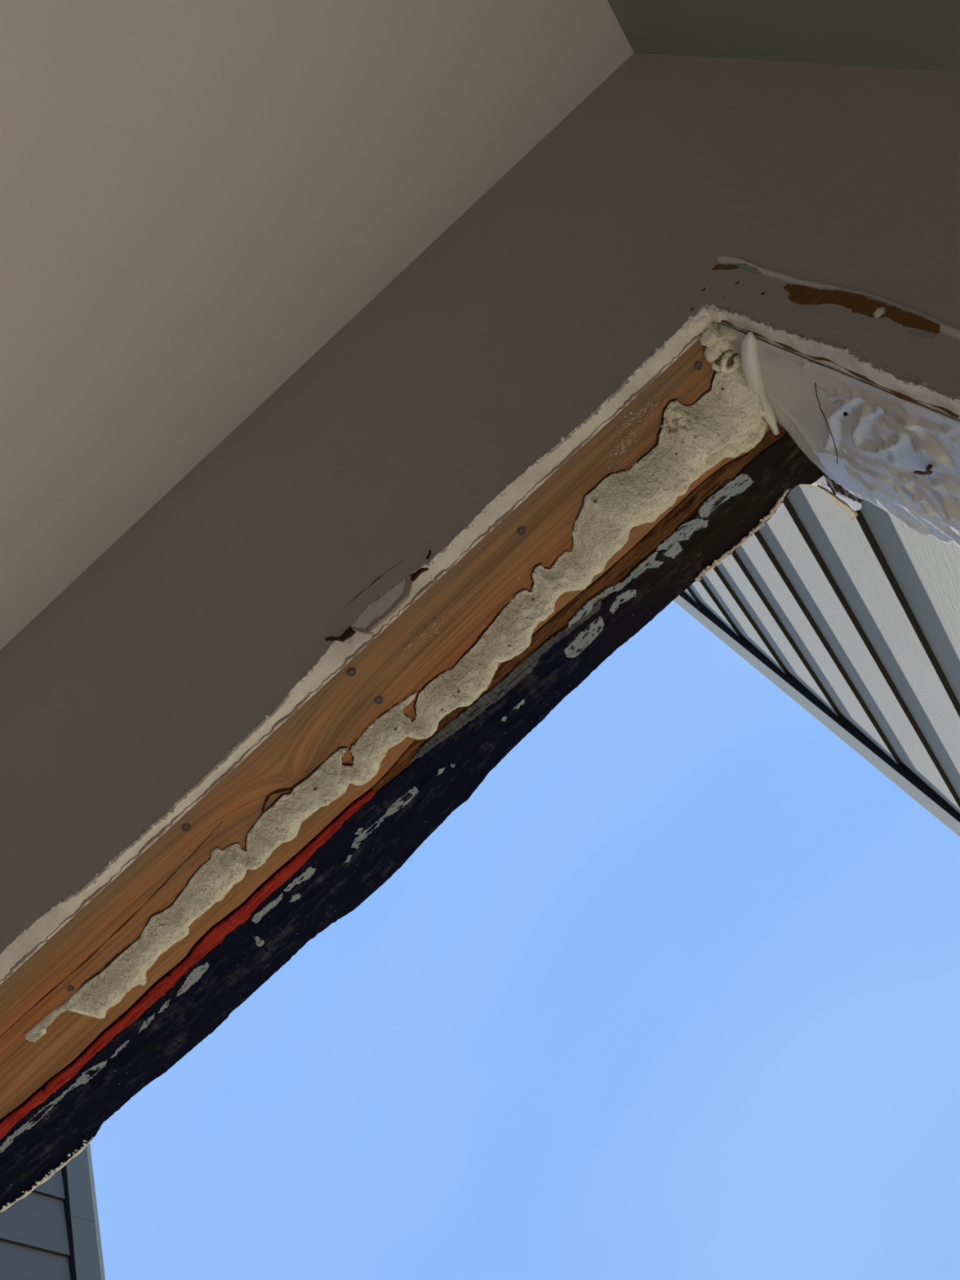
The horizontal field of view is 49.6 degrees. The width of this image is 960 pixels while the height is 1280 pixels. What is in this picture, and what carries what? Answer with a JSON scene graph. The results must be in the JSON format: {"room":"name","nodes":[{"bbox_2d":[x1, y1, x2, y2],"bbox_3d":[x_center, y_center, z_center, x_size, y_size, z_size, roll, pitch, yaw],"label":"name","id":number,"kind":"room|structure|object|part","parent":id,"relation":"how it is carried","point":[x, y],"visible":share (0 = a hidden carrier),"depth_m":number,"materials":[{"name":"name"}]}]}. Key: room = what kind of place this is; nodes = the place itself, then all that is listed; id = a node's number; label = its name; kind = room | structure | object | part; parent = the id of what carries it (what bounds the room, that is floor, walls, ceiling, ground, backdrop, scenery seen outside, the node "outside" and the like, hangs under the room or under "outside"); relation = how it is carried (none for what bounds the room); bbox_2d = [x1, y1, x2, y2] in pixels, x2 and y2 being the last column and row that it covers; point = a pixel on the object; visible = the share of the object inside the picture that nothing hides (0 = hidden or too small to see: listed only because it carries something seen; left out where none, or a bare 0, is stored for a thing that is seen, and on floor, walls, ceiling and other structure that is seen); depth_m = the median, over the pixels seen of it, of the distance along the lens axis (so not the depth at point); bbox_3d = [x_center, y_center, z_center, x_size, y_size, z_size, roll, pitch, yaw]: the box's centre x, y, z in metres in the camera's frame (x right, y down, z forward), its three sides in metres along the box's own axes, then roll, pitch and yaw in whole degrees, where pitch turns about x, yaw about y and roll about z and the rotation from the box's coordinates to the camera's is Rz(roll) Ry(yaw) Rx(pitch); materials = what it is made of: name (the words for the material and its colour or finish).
{"room":"building under construction","nodes":[
{"label":"building under construction","id":0,"kind":"room"},
{"bbox_2d":[0,0,633,649],"bbox_3d":[-2.325,-0.409,-0.103,3.940,0.100,4.245,-43,-52,2],"label":"ceiling","id":1,"kind":"structure","parent":0,"point":[197,197],"depth_m":0.92,"materials":[{"name":"paint"}]},
{"bbox_2d":[0,339,777,1119],"bbox_3d":[-0.605,0.373,0.903,1.933,0.401,0.109,-43,-52,2],"label":"header beam","id":2,"kind":"structure","parent":0,"point":[432,634],"depth_m":0.71,"materials":[{"name":"brown wood"}]},
{"bbox_2d":[0,422,786,1122],"bbox_3d":[-0.345,0.696,0.501,2.070,3.460,0.070,-43,-52,2],"label":"strip","id":3,"kind":"object","parent":2,"relation":"attached to","point":[682,513],"depth_m":0.75,"materials":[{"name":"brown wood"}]},
{"bbox_2d":[0,431,823,1213],"bbox_3d":[-0.470,0.505,0.793,1.954,0.006,0.082,-43,-52,2],"label":"roof membrane","id":4,"kind":"object","parent":3,"relation":"attached to","point":[375,842],"depth_m":0.77,"materials":[{"name":"black rubber"}]},
{"bbox_2d":[0,1136,93,1213],"bbox_3d":[-0.335,0.414,0.802,0.096,0.004,0.009,-39,-52,-1],"label":"white caulk line","id":5,"kind":"object","parent":4,"relation":"attached to","point":[46,1177],"visible":1,"depth_m":0.80,"materials":[{"name":"white"}]},
{"bbox_3d":[-0.641,0.628,0.784,1.535,0.003,0.020,-43,-52,2],"label":"red strip","id":6,"kind":"part","parent":4,"relation":"part of","materials":[{"name":"red rubber"}]},
{"bbox_2d":[694,488,791,582],"bbox_3d":[0.196,-0.077,0.772,0.097,0.005,0.011,-43,-52,2],"label":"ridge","id":7,"kind":"object","parent":4,"relation":"attached to","point":[717,562],"visible":1,"depth_m":0.77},
{"bbox_2d":[820,470,863,502],"bbox_3d":[0.269,-0.108,0.759,0.003,0.051,0.038,-43,-52,2],"label":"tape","id":8,"kind":"object","parent":4,"relation":"attached to","point":[833,486],"visible":0.5,"depth_m":0.77,"materials":[{"name":"grey"}]},
{"bbox_2d":[802,483,857,519],"bbox_3d":[0.274,-0.111,0.817,0.002,0.064,0.026,-43,-52,2],"label":"wood sliver","id":9,"kind":"object","parent":8,"relation":"hanging from","point":[844,506],"visible":0.91,"depth_m":0.80,"materials":[{"name":"beige wood"}]},
{"bbox_2d":[813,482,862,511],"bbox_3d":[0.272,-0.109,0.791,0.001,0.057,0.017,-43,-52,2],"label":"scrap","id":10,"kind":"object","parent":8,"relation":"attached to","point":[855,505],"visible":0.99,"depth_m":0.78,"materials":[{"name":"white plastic"}]},
{"bbox_2d":[25,320,767,1042],"bbox_3d":[-0.061,0.052,0.711,0.691,0.028,0.102,-43,-52,2],"label":"bead","id":11,"kind":"object","parent":2,"relation":"attached to","point":[726,420],"visible":0.98,"depth_m":0.72,"materials":[{"name":"beige"}]},
{"bbox_2d":[698,325,740,373],"bbox_3d":[0.160,-0.188,0.679,0.020,0.028,0.033,-33,-52,-5],"label":"spray foam","id":12,"kind":"object","parent":2,"relation":"attached to","point":[716,340],"visible":1,"depth_m":0.68,"materials":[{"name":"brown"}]},
{"bbox_2d":[0,53,959,984],"bbox_3d":[-0.747,1.297,0.096,3.740,2.446,0.021,-43,-52,2],"label":"wall","id":13,"kind":"structure","parent":0,"point":[812,211],"depth_m":0.76,"materials":[{"name":"beige paint"}]},
{"bbox_2d":[607,0,959,71],"bbox_3d":[-0.402,-1.089,-1.208,0.100,2.506,4.245,-43,-52,2],"label":"wall","id":14,"kind":"structure","parent":0,"point":[910,34],"depth_m":0.75,"materials":[{"name":"green paint"}]},
{"bbox_3d":[-1.306,0.818,-2.062,3.740,0.060,4.145,-43,-52,2],"label":"floor","id":15,"kind":"structure","parent":0,"visible":0},
{"bbox_2d":[736,328,959,421],"bbox_3d":[-0.125,0.957,-0.057,2.016,2.041,0.102,-43,-52,2],"label":"stud","id":16,"kind":"object","parent":15,"relation":"on","point":[810,360],"visible":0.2,"depth_m":0.58,"materials":[{"name":"brown wood"}]},
{"bbox_2d":[717,323,959,547],"bbox_3d":[0.598,0.321,-0.080,0.016,2.038,0.171,-47,-52,6],"label":"plastic sheet","id":17,"kind":"object","parent":16,"relation":"attached to","point":[881,437],"visible":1,"depth_m":0.63,"materials":[{"name":"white plastic"}]},
{"bbox_2d":[814,382,837,464],"bbox_3d":[0.211,-0.130,0.632,0.001,0.023,0.082,-43,-52,2],"label":"strand","id":18,"kind":"object","parent":17,"relation":"on","point":[815,382],"visible":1,"depth_m":0.63,"materials":[{"name":"black"}]},
{"bbox_2d":[913,470,933,475],"bbox_3d":[0.246,-0.093,0.577,0.001,0.018,0.010,-43,-52,2],"label":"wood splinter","id":19,"kind":"object","parent":17,"relation":"attached to","point":[920,473],"visible":1,"depth_m":0.58,"materials":[{"name":"brown wood"}]},
{"bbox_3d":[6.180,6.432,4.823,80.000,0.100,100.000,-43,-52,2],"label":"ground","id":20,"kind":"structure","parent":0,"visible":0},
{"bbox_3d":[0.765,1.961,-0.455,2.410,0.080,1.405,-43,-52,2],"label":"patio","id":21,"kind":"object","parent":20,"relation":"on","visible":0},
{"bbox_2d":[0,1142,105,1279],"bbox_3d":[-1.007,1.557,1.439,0.175,4.680,1.320,-43,-52,2],"label":"wall","id":22,"kind":"structure","parent":21,"relation":"on","point":[52,1233],"depth_m":2.44,"materials":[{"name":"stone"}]},
{"bbox_3d":[-1.255,1.078,3.092,0.027,1.426,0.075,-43,-52,2],"label":"corner trim","id":23,"kind":"part","parent":22,"relation":"part of","materials":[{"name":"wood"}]},
{"bbox_3d":[-0.337,2.189,1.248,0.027,3.252,0.075,-43,-52,2],"label":"corner trim","id":24,"kind":"part","parent":22,"relation":"part of","materials":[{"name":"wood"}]},
{"bbox_2d":[673,475,959,836],"bbox_3d":[0.568,-0.011,1.279,0.175,4.680,1.095,-43,-52,2],"label":"wall","id":25,"kind":"structure","parent":21,"relation":"on","point":[856,620],"depth_m":1.34,"materials":[{"name":"grey"}]},
{"bbox_3d":[0.174,-0.422,2.803,0.027,1.579,0.092,-43,-52,2],"label":"corner trim","id":26,"kind":"part","parent":25,"relation":"part of","materials":[{"name":"grey paint"}]},
{"bbox_3d":[1.093,0.689,0.959,0.027,3.099,0.092,-43,-52,2],"label":"corner trim","id":27,"kind":"part","parent":25,"relation":"part of","materials":[{"name":"grey paint"}]}
]}

